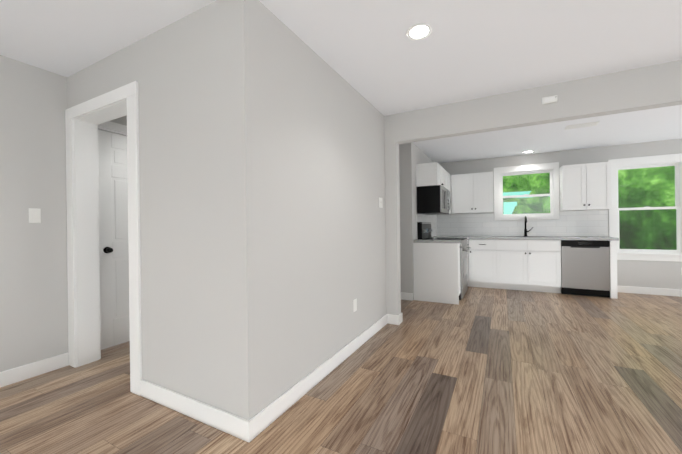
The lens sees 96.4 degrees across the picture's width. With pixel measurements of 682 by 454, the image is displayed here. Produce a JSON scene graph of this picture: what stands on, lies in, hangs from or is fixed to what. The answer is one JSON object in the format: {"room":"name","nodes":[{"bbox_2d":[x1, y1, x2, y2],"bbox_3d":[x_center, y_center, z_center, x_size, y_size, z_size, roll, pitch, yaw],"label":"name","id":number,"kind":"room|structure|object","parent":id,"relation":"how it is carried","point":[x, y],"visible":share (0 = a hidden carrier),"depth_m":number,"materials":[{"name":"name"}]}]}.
{"room":"empty living room","nodes":[
{"label":"empty living room","id":0,"kind":"room"},
{"bbox_2d":[0,55,67,371],"bbox_3d":[-3.456,-0.035,0.589,0.120,2.450,4.620,-1,0,28],"label":"wall","id":1,"kind":"structure","parent":0,"point":[33,272],"depth_m":2.40,"materials":[{"name":"grey paint"}]},
{"bbox_2d":[0,352,68,387],"bbox_3d":[-3.352,1.134,0.617,0.017,0.110,4.450,-1,0,28],"label":"baseboard","id":2,"kind":"structure","parent":1,"relation":"attached to","point":[27,371],"depth_m":2.39,"materials":[{"name":"white wood"}]},
{"bbox_2d":[29,208,40,222],"bbox_3d":[-2.418,-0.090,2.407,0.016,0.114,0.070,-1,0,28],"label":"light switch","id":3,"kind":"object","parent":1,"relation":"attached to","point":[34,215],"visible":1,"depth_m":2.41,"materials":[{"name":"white plastic"}]},
{"bbox_2d":[110,115,126,125],"bbox_3d":[-1.582,-0.064,4.304,0.120,2.450,3.400,-1,0,28],"label":"wall","id":4,"kind":"structure","parent":0,"point":[122,120],"depth_m":3.04,"materials":[{"name":"grey paint"}]},
{"bbox_2d":[98,121,126,135],"bbox_3d":[-2.139,0.075,3.228,0.138,2.190,0.935,-1,0,28],"label":"door frame","id":5,"kind":"structure","parent":4,"relation":"attached to","point":[115,128],"depth_m":2.97,"materials":[{"name":"white wood"}]},
{"bbox_2d":[98,130,129,349],"bbox_3d":[-2.093,0.118,3.201,0.097,2.083,0.760,-1,0,28],"label":"hall door","id":6,"kind":"structure","parent":4,"relation":"in","point":[113,239],"depth_m":2.98,"materials":[{"name":"white wood"}]},
{"bbox_2d":[67,0,267,419],"bbox_3d":[-1.470,-0.061,2.237,2.250,2.450,0.150,-1,0,28],"label":"wall","id":7,"kind":"structure","parent":0,"point":[198,76],"depth_m":1.81,"materials":[{"name":"grey paint"}]},
{"bbox_2d":[65,81,141,395],"bbox_3d":[-1.818,0.084,2.422,1.050,2.168,0.188,-1,0,28],"label":"door frame","id":8,"kind":"structure","parent":7,"relation":"attached to","point":[84,120],"depth_m":2.55,"materials":[{"name":"white wood"}]},
{"bbox_2d":[140,379,247,441],"bbox_3d":[-0.939,1.103,1.874,0.995,0.110,0.017,-1,0,28],"label":"baseboard","id":9,"kind":"structure","parent":7,"relation":"attached to","point":[234,425],"depth_m":1.82,"materials":[{"name":"white wood"}]},
{"bbox_2d":[0,286,681,453],"bbox_3d":[1.041,1.186,1.378,7.510,0.100,10.242,-1,0,28],"label":"floor","id":10,"kind":"structure","parent":0,"point":[478,370],"depth_m":2.07,"materials":[{"name":"brown wood"}]},
{"bbox_2d":[413,243,460,304],"bbox_3d":[1.461,0.682,4.655,0.652,0.886,0.231,-1,0,28],"label":"base cabinet","id":11,"kind":"object","parent":10,"relation":"on","point":[436,266],"depth_m":4.54,"materials":[{"name":"white wood"}]},
{"bbox_2d":[414,239,461,242],"bbox_3d":[1.467,0.217,4.642,0.666,0.040,0.244,-1,0,28],"label":"countertop","id":12,"kind":"structure","parent":11,"relation":"on","point":[418,240],"depth_m":4.54,"materials":[{"name":"grey stone"}]},
{"bbox_2d":[417,222,470,299],"bbox_3d":[1.735,0.518,5.068,0.733,1.205,0.744,-1,0,28],"label":"range","id":13,"kind":"object","parent":10,"relation":"on","point":[424,229],"visible":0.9,"depth_m":4.89,"materials":[{"name":"silver metal"}]},
{"bbox_2d":[461,239,472,286],"bbox_3d":[2.001,0.674,5.592,0.729,0.886,0.414,-1,0,28],"label":"base cabinet","id":14,"kind":"object","parent":10,"relation":"on","point":[470,241],"depth_m":5.60,"materials":[{"name":"white wood"}]},
{"bbox_2d":[434,236,468,239],"bbox_3d":[1.959,0.209,5.573,0.666,0.040,0.349,-1,0,28],"label":"countertop","id":15,"kind":"structure","parent":14,"relation":"on","point":[434,236],"depth_m":5.53,"materials":[{"name":"grey stone"}]},
{"bbox_2d":[473,239,500,288],"bbox_3d":[2.692,0.665,5.733,0.556,0.886,0.646,-1,0,28],"label":"base cabinet","id":16,"kind":"object","parent":10,"relation":"on","point":[486,252],"depth_m":5.48,"materials":[{"name":"white wood"}]},
{"bbox_2d":[501,240,560,292],"bbox_3d":[3.286,0.659,5.454,0.994,0.886,0.585,-1,0,28],"label":"base cabinet","id":17,"kind":"object","parent":10,"relation":"on","point":[529,265],"depth_m":5.16,"materials":[{"name":"white wood"}]},
{"bbox_2d":[457,236,618,240],"bbox_3d":[3.121,0.195,5.517,2.771,0.042,0.603,-1,0,28],"label":"countertop","id":18,"kind":"structure","parent":17,"relation":"on","point":[524,238],"depth_m":5.18,"materials":[{"name":"grey stone"}]},
{"bbox_2d":[524,216,532,235],"bbox_3d":[3.407,-0.013,5.532,0.151,0.370,0.181,-1,0,28],"label":"faucet","id":19,"kind":"object","parent":18,"relation":"on","point":[525,231],"visible":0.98,"depth_m":5.58,"materials":[{"name":"black metal"}]},
{"bbox_2d":[561,240,609,296],"bbox_3d":[3.987,0.652,5.060,0.608,0.884,0.576,-1,0,28],"label":"dishwasher","id":20,"kind":"object","parent":10,"relation":"on","point":[585,267],"visible":1,"depth_m":4.81,"materials":[{"name":"silver metal"}]},
{"bbox_2d":[0,0,681,163],"bbox_3d":[1.012,-1.364,1.373,7.510,0.100,10.242,-1,0,28],"label":"ceiling","id":21,"kind":"structure","parent":0,"point":[379,60],"depth_m":2.19,"materials":[{"name":"white paint"}]},
{"bbox_2d":[406,23,432,39],"bbox_3d":[0.523,-1.304,2.039,0.173,0.008,0.173,-1,0,28],"label":"recessed light","id":22,"kind":"object","parent":21,"relation":"in","point":[420,31],"visible":1,"depth_m":2.03,"materials":[{"name":"white plastic"}]},
{"bbox_2d":[564,121,599,129],"bbox_3d":[3.179,-1.338,4.029,0.340,0.011,0.180,-1,0,28],"label":"ceiling vent","id":23,"kind":"object","parent":21,"relation":"in","point":[581,125],"visible":0.98,"depth_m":4.01,"materials":[{"name":"white metal"}]},
{"bbox_2d":[263,5,433,404],"bbox_3d":[0.741,-0.091,4.140,0.120,2.450,5.282,-1,0,28],"label":"wall","id":24,"kind":"structure","parent":0,"point":[324,139],"depth_m":2.26,"materials":[{"name":"grey paint"}]},
{"bbox_2d":[244,314,391,441],"bbox_3d":[0.026,1.091,2.618,0.015,0.110,2.235,-1,0,28],"label":"baseboard","id":25,"kind":"structure","parent":24,"relation":"attached to","point":[251,429],"depth_m":2.10,"materials":[{"name":"white wood"}]},
{"bbox_2d":[353,298,356,311],"bbox_3d":[0.132,0.729,2.834,0.008,0.114,0.070,-1,0,28],"label":"outlet","id":26,"kind":"object","parent":24,"relation":"attached to","point":[354,305],"visible":1,"depth_m":2.83,"materials":[{"name":"white plastic"}]},
{"bbox_2d":[379,197,382,207],"bbox_3d":[0.454,-0.276,3.454,0.016,0.114,0.116,-1,0,28],"label":"light switch","id":27,"kind":"object","parent":24,"relation":"attached to","point":[380,203],"visible":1,"depth_m":3.45,"materials":[{"name":"white plastic"}]},
{"bbox_2d":[416,214,437,238],"bbox_3d":[1.622,-0.033,5.666,0.008,0.448,1.710,-1,0,28],"label":"tile backsplash","id":28,"kind":"structure","parent":24,"relation":"attached to","point":[433,219],"depth_m":5.92,"materials":[{"name":"white tile"}]},
{"bbox_2d":[416,162,447,188],"bbox_3d":[1.532,-0.837,5.164,0.330,0.360,0.744,-1,0,28],"label":"upper cabinet","id":29,"kind":"object","parent":24,"relation":"attached to","point":[432,174],"depth_m":4.86,"materials":[{"name":"white wood"}]},
{"bbox_2d":[417,185,450,214],"bbox_3d":[1.594,-0.438,5.135,0.442,0.430,0.744,-1,0,28],"label":"microwave","id":30,"kind":"object","parent":29,"relation":"attached to","point":[432,200],"visible":0.98,"depth_m":4.84,"materials":[{"name":"black metal"}]},
{"bbox_2d":[448,174,451,213],"bbox_3d":[1.938,-0.643,5.926,0.330,0.760,0.329,-1,0,28],"label":"upper cabinet","id":31,"kind":"object","parent":24,"relation":"attached to","point":[449,176],"depth_m":5.87,"materials":[{"name":"white wood"}]},
{"bbox_2d":[399,142,414,299],"bbox_3d":[0.180,-0.086,5.227,2.130,2.450,0.120,-1,0,28],"label":"wall","id":32,"kind":"structure","parent":0,"point":[411,155],"depth_m":4.72,"materials":[{"name":"grey paint"}]},
{"bbox_2d":[401,292,412,300],"bbox_3d":[0.679,1.079,4.896,0.960,0.110,0.017,-1,0,28],"label":"baseboard","id":33,"kind":"structure","parent":32,"relation":"attached to","point":[404,296],"depth_m":4.71,"materials":[{"name":"white wood"}]},
{"bbox_2d":[384,60,681,314],"bbox_3d":[2.808,-0.112,2.465,5.100,2.450,0.115,-1,0,28],"label":"wall","id":34,"kind":"structure","parent":0,"point":[650,87],"depth_m":2.99,"materials":[{"name":"grey paint"}]},
{"bbox_2d":[392,312,402,324],"bbox_3d":[0.219,1.086,3.904,1.155,0.110,0.040,-1,0,28],"label":"baseboard","id":35,"kind":"structure","parent":34,"relation":"attached to","point":[398,319],"depth_m":3.55,"materials":[{"name":"white wood"}]},
{"bbox_2d":[542,95,556,103],"bbox_3d":[1.940,-1.183,2.834,0.118,0.058,0.027,-1,0,28],"label":"detector","id":36,"kind":"object","parent":34,"relation":"attached to","point":[549,99],"visible":1,"depth_m":2.83,"materials":[{"name":"white plastic"}]},
{"bbox_2d":[437,139,681,288],"bbox_3d":[4.318,-0.135,5.320,5.340,2.450,0.150,-1,0,28],"label":"wall","id":37,"kind":"structure","parent":0,"point":[652,274],"depth_m":5.06,"materials":[{"name":"grey paint"}]},
{"bbox_2d":[451,171,493,213],"bbox_3d":[2.565,-0.650,5.958,0.738,0.760,0.348,-1,0,28],"label":"upper cabinet","id":38,"kind":"object","parent":37,"relation":"attached to","point":[471,193],"visible":1,"depth_m":5.83,"materials":[{"name":"white wood"}]},
{"bbox_2d":[438,210,607,235],"bbox_3d":[3.265,-0.052,5.788,2.800,0.448,0.008,-1,0,28],"label":"tile backsplash","id":39,"kind":"structure","parent":37,"relation":"attached to","point":[584,223],"depth_m":5.67,"materials":[{"name":"white tile"}]},
{"bbox_2d":[494,162,559,220],"bbox_3d":[3.473,-0.643,5.752,1.040,1.023,0.169,-1,0,28],"label":"window","id":40,"kind":"structure","parent":37,"relation":"in","point":[552,169],"depth_m":5.70,"materials":[{"name":"white wood"}]},
{"bbox_2d":[559,161,611,210],"bbox_3d":[4.105,-0.667,5.143,0.638,0.760,0.348,-1,0,28],"label":"upper cabinet","id":41,"kind":"object","parent":37,"relation":"attached to","point":[587,186],"visible":1,"depth_m":5.02,"materials":[{"name":"white wood"}]},
{"bbox_2d":[608,153,681,261],"bbox_3d":[4.970,-0.298,4.942,1.050,1.676,0.205,-1,0,28],"label":"window","id":42,"kind":"structure","parent":37,"relation":"in","point":[645,162],"depth_m":4.93,"materials":[{"name":"white"}]},
{"bbox_2d":[617,286,681,296],"bbox_3d":[5.517,1.022,4.601,2.270,0.110,0.017,-1,0,28],"label":"baseboard","id":43,"kind":"structure","parent":37,"relation":"attached to","point":[623,289],"depth_m":4.89,"materials":[{"name":"white wood"}]},
{"label":"outside","id":44,"kind":"structure","parent":0,"visible":0},
{"bbox_2d":[503,187,549,213],"bbox_3d":[4.724,0.153,7.807,1.261,2.315,0.648,-1,0,28],"label":"bush","id":45,"kind":"object","parent":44,"point":[542,191],"depth_m":7.72,"materials":[{"name":"green plant"}]},
{"bbox_2d":[503,191,549,213],"bbox_3d":[5.362,0.286,8.836,1.250,2.570,0.800,-1,0,28],"label":"shed","id":46,"kind":"object","parent":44,"point":[512,205],"depth_m":8.73,"materials":[{"name":"teal"}]},
{"bbox_2d":[503,166,676,249],"bbox_3d":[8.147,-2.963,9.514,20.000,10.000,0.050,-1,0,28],"label":"trees","id":47,"kind":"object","parent":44,"point":[641,178],"depth_m":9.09,"materials":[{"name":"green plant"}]}
]}

